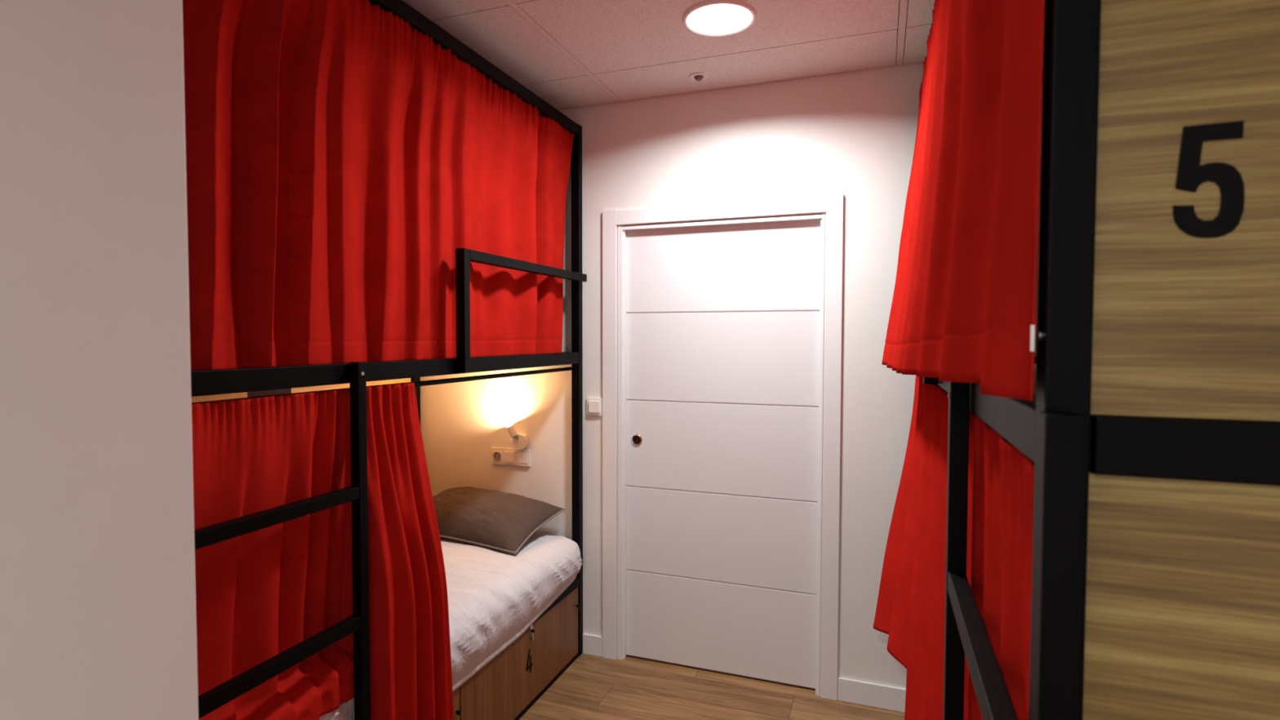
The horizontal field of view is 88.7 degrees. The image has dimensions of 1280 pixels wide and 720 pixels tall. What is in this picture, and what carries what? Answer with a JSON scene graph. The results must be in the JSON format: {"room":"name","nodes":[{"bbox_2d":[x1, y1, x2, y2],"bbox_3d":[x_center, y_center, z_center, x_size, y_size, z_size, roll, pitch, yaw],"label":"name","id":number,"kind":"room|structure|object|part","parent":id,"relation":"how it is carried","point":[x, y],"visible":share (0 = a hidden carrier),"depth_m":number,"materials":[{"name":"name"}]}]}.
{"room":"dormitory","nodes":[
{"label":"dormitory","id":0,"kind":"room"},
{"bbox_2d":[0,0,198,719],"bbox_3d":[-1.821,0.200,-0.261,1.425,2.679,3.045,1,2,20],"label":"wall","id":1,"kind":"structure","parent":0,"point":[98,621],"depth_m":0.80,"materials":[{"name":"paint"}]},
{"bbox_2d":[519,653,904,719],"bbox_3d":[-0.484,1.566,0.498,3.650,0.100,5.500,1,2,20],"label":"floor","id":2,"kind":"structure","parent":0,"point":[593,687],"depth_m":2.79,"materials":[{"name":"brown wood"}]},
{"bbox_2d":[191,0,586,719],"bbox_3d":[-1.096,0.189,2.280,1.021,2.527,2.182,1,2,20],"label":"bunk bed","id":3,"kind":"object","parent":2,"relation":"on","point":[506,687],"visible":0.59,"depth_m":2.19,"materials":[{"name":"black metal"}]},
{"bbox_3d":[-1.560,0.553,2.483,0.014,1.093,2.053,1,2,20],"label":"panel","id":4,"kind":"part","parent":3,"relation":"part of","materials":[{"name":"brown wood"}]},
{"bbox_2d":[191,382,453,719],"bbox_3d":[-0.854,0.658,1.673,0.181,1.152,0.978,1,2,28],"label":"curtain","id":5,"kind":"object","parent":3,"relation":"hanging from","point":[260,593],"visible":0.7,"depth_m":1.71,"materials":[{"name":"red fabric"}]},
{"bbox_2d":[182,0,573,370],"bbox_3d":[-0.709,-0.507,2.141,0.143,1.025,2.035,1,2,20],"label":"curtain","id":6,"kind":"object","parent":3,"relation":"hanging from","point":[340,157],"visible":0.8,"depth_m":1.80,"materials":[{"name":"red fabric"}]},
{"bbox_3d":[-0.687,0.074,2.145,0.017,0.017,2.072,1,2,20],"label":"curtain rod","id":7,"kind":"part","parent":3,"relation":"part of","materials":[{"name":"black metal"}]},
{"bbox_3d":[-0.663,0.023,2.134,0.038,0.053,2.066,1,2,20],"label":"rail","id":8,"kind":"part","parent":3,"relation":"part of","materials":[{"name":"black metal"}]},
{"bbox_3d":[-1.188,0.147,3.454,0.040,2.527,0.040,1,2,20],"label":"corner post","id":9,"kind":"part","parent":3,"relation":"part of","materials":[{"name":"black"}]},
{"bbox_2d":[319,533,582,719],"bbox_3d":[-1.051,0.972,2.321,0.972,0.278,2.041,1,2,20],"label":"mattress","id":10,"kind":"object","parent":3,"relation":"on","point":[495,596],"visible":0.3,"depth_m":2.54,"materials":[{"name":"white fabric"}]},
{"bbox_2d":[432,486,565,554],"bbox_3d":[-0.768,0.723,3.111,0.718,0.183,0.411,1,2,24],"label":"pillow","id":11,"kind":"object","parent":10,"relation":"on","point":[498,520],"visible":0.77,"depth_m":2.97,"materials":[{"name":"grey fabric"}]},
{"bbox_3d":[-0.821,1.292,1.734,0.020,0.320,1.117,1,2,20],"label":"drawer","id":12,"kind":"part","parent":3,"relation":"part of","materials":[{"name":"brown wood"}]},
{"bbox_3d":[-0.618,1.200,2.231,0.016,0.017,0.017,1,2,20],"label":"knob","id":13,"kind":"part","parent":3,"relation":"part of","materials":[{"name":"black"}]},
{"bbox_3d":[-0.661,-1.043,2.097,0.038,0.049,2.066,1,2,20],"label":"rail","id":14,"kind":"part","parent":3,"relation":"part of","materials":[{"name":"black metal"}]},
{"bbox_3d":[-0.466,1.259,2.702,0.020,0.320,0.935,1,2,20],"label":"drawer","id":15,"kind":"part","parent":3,"relation":"part of","materials":[{"name":"brown wood"}]},
{"bbox_3d":[-0.433,-0.180,2.641,0.035,0.416,0.970,1,2,20],"label":"guard rail","id":16,"kind":"part","parent":3,"relation":"part of","materials":[{"name":"black metal"}]},
{"bbox_3d":[-0.665,1.448,2.183,0.036,0.018,2.066,1,2,20],"label":"floor rail","id":17,"kind":"part","parent":3,"relation":"part of","materials":[{"name":"black"}]},
{"bbox_3d":[-0.664,1.093,2.171,0.038,0.043,2.066,1,2,20],"label":"rail","id":18,"kind":"part","parent":3,"relation":"part of","materials":[{"name":"black"}]},
{"bbox_3d":[-0.300,0.160,3.129,0.040,2.527,0.040,1,2,20],"label":"corner post","id":19,"kind":"part","parent":3,"relation":"part of","materials":[{"name":"black metal"}]},
{"bbox_2d":[923,0,1279,719],"bbox_3d":[1.171,0.221,1.450,0.991,2.527,2.182,1,2,20],"label":"bunk bed","id":20,"kind":"object","parent":2,"relation":"on","point":[1156,566],"visible":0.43,"depth_m":0.58,"materials":[{"name":"black"}]},
{"bbox_3d":[0.922,-0.160,2.145,0.035,0.416,0.970,1,2,20],"label":"guard rail","id":21,"kind":"part","parent":20,"relation":"part of","materials":[{"name":"black metal"}]},
{"bbox_2d":[872,375,1034,719],"bbox_3d":[0.695,0.642,1.633,0.171,1.131,1.985,1,2,18],"label":"curtain","id":22,"kind":"object","parent":20,"relation":"hanging from","point":[910,609],"visible":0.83,"depth_m":1.56,"materials":[{"name":"red fabric"}]},
{"bbox_2d":[881,0,1044,400],"bbox_3d":[0.679,-0.478,1.585,0.135,1.037,2.056,1,2,19],"label":"curtain","id":23,"kind":"object","parent":20,"relation":"hanging from","point":[963,308],"visible":1,"depth_m":0.96,"materials":[{"name":"red fabric"}]},
{"bbox_3d":[0.765,0.043,1.612,0.038,0.053,2.066,1,2,20],"label":"rail","id":24,"kind":"part","parent":20,"relation":"part of","materials":[{"name":"black metal"}]},
{"bbox_3d":[0.401,0.248,0.629,0.037,2.527,0.040,1,2,20],"label":"corner post","id":25,"kind":"part","parent":20,"relation":"part of","materials":[{"name":"black metal"}]},
{"bbox_3d":[0.829,0.804,0.489,0.876,1.387,0.016,1,2,20],"label":"panel","id":26,"kind":"part","parent":20,"relation":"part of","materials":[{"name":"brown wood"}]},
{"bbox_3d":[0.832,0.084,0.465,0.873,0.053,0.038,1,2,20],"label":"rail","id":27,"kind":"part","parent":20,"relation":"part of","materials":[{"name":"black metal"}]},
{"bbox_3d":[0.830,-0.451,0.445,0.876,1.014,0.016,1,2,20],"label":"panel","id":28,"kind":"part","parent":20,"relation":"part of","materials":[{"name":"brown wood"}]},
{"bbox_2d":[402,0,1044,109],"bbox_3d":[-0.489,-1.110,0.380,3.437,0.021,5.242,1,2,20],"label":"ceiling","id":29,"kind":"structure","parent":0,"point":[567,53],"depth_m":2.42,"materials":[{"name":"paint"}]},
{"bbox_2d":[688,71,709,80],"bbox_3d":[0.244,-1.171,2.724,0.085,0.020,0.085,1,2,20],"label":"sensor","id":30,"kind":"object","parent":29,"relation":"attached to","point":[696,76],"visible":1,"depth_m":2.71,"materials":[{"name":"white plastic"}]},
{"bbox_2d":[682,0,756,36],"bbox_3d":[0.270,-1.158,2.229,0.253,0.011,0.253,1,2,20],"label":"recessed light","id":31,"kind":"object","parent":29,"relation":"in","point":[710,18],"visible":1,"depth_m":2.21,"materials":[{"name":"white plastic"}]},
{"bbox_2d":[420,45,1089,695],"bbox_3d":[0.432,0.092,2.946,3.650,2.679,0.120,1,2,20],"label":"wall","id":32,"kind":"structure","parent":0,"point":[852,134],"depth_m":2.82,"materials":[{"name":"paint"}]},
{"bbox_2d":[491,447,530,466],"bbox_3d":[-0.641,0.482,3.277,0.220,0.083,0.019,1,2,20],"label":"wall socket","id":33,"kind":"object","parent":32,"relation":"attached to","point":[511,456],"visible":1,"depth_m":3.27,"materials":[{"name":"white plastic"}]},
{"bbox_2d":[493,450,502,461],"bbox_3d":[-0.719,0.484,3.304,0.052,0.052,0.003,1,2,20],"label":"socket","id":34,"kind":"object","parent":33,"relation":"attached to","point":[497,455],"depth_m":3.30,"materials":[{"name":"white plastic"}]},
{"bbox_2d":[506,423,528,449],"bbox_3d":[-0.608,0.381,3.235,0.099,0.130,0.069,1,2,20],"label":"reading lamp","id":35,"kind":"object","parent":32,"relation":"attached to","point":[520,441],"visible":1,"depth_m":3.23,"materials":[{"name":"white plastic"}]},
{"bbox_2d":[582,633,602,657],"bbox_3d":[-0.227,1.375,3.160,0.106,0.097,0.012,1,2,20],"label":"baseboard","id":36,"kind":"structure","parent":32,"relation":"attached to","point":[592,644],"depth_m":3.15,"materials":[{"name":"white wood"}]},
{"bbox_2d":[586,397,602,415],"bbox_3d":[-0.216,0.222,3.114,0.084,0.085,0.018,1,2,20],"label":"light switch","id":37,"kind":"object","parent":32,"relation":"attached to","point":[594,405],"visible":1,"depth_m":3.11,"materials":[{"name":"white plastic"}]},
{"bbox_2d":[602,193,843,700],"bbox_3d":[0.342,0.369,2.951,1.077,2.124,0.082,1,2,20],"label":"door","id":38,"kind":"structure","parent":32,"relation":"in","point":[721,323],"depth_m":2.94,"materials":[{"name":"white paint"}]},
{"bbox_3d":[-0.142,0.363,3.093,0.069,2.124,0.016,1,2,20],"label":"casing","id":39,"kind":"part","parent":38,"relation":"part of","materials":[{"name":"white wood"}]},
{"bbox_3d":[-0.015,0.375,3.085,0.043,0.043,0.005,1,2,20],"label":"flush pull","id":40,"kind":"part","parent":38,"relation":"part of","materials":[{"name":"brown metal"}]},
{"bbox_3d":[0.804,0.377,2.746,0.068,2.124,0.016,1,2,20],"label":"casing","id":41,"kind":"part","parent":38,"relation":"part of","materials":[{"name":"white wood"}]},
{"bbox_2d":[837,676,906,712],"bbox_3d":[0.973,1.392,2.721,0.290,0.097,0.012,1,2,20],"label":"baseboard","id":42,"kind":"structure","parent":32,"relation":"attached to","point":[851,691],"depth_m":2.72,"materials":[{"name":"white wood"}]},
{"bbox_2d":[896,0,908,53],"bbox_3d":[-0.486,-1.183,0.388,3.650,0.075,5.470,1,2,20],"label":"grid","id":43,"kind":"structure","parent":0,"point":[899,0],"depth_m":2.39,"materials":[{"name":"grey metal"}]}
]}

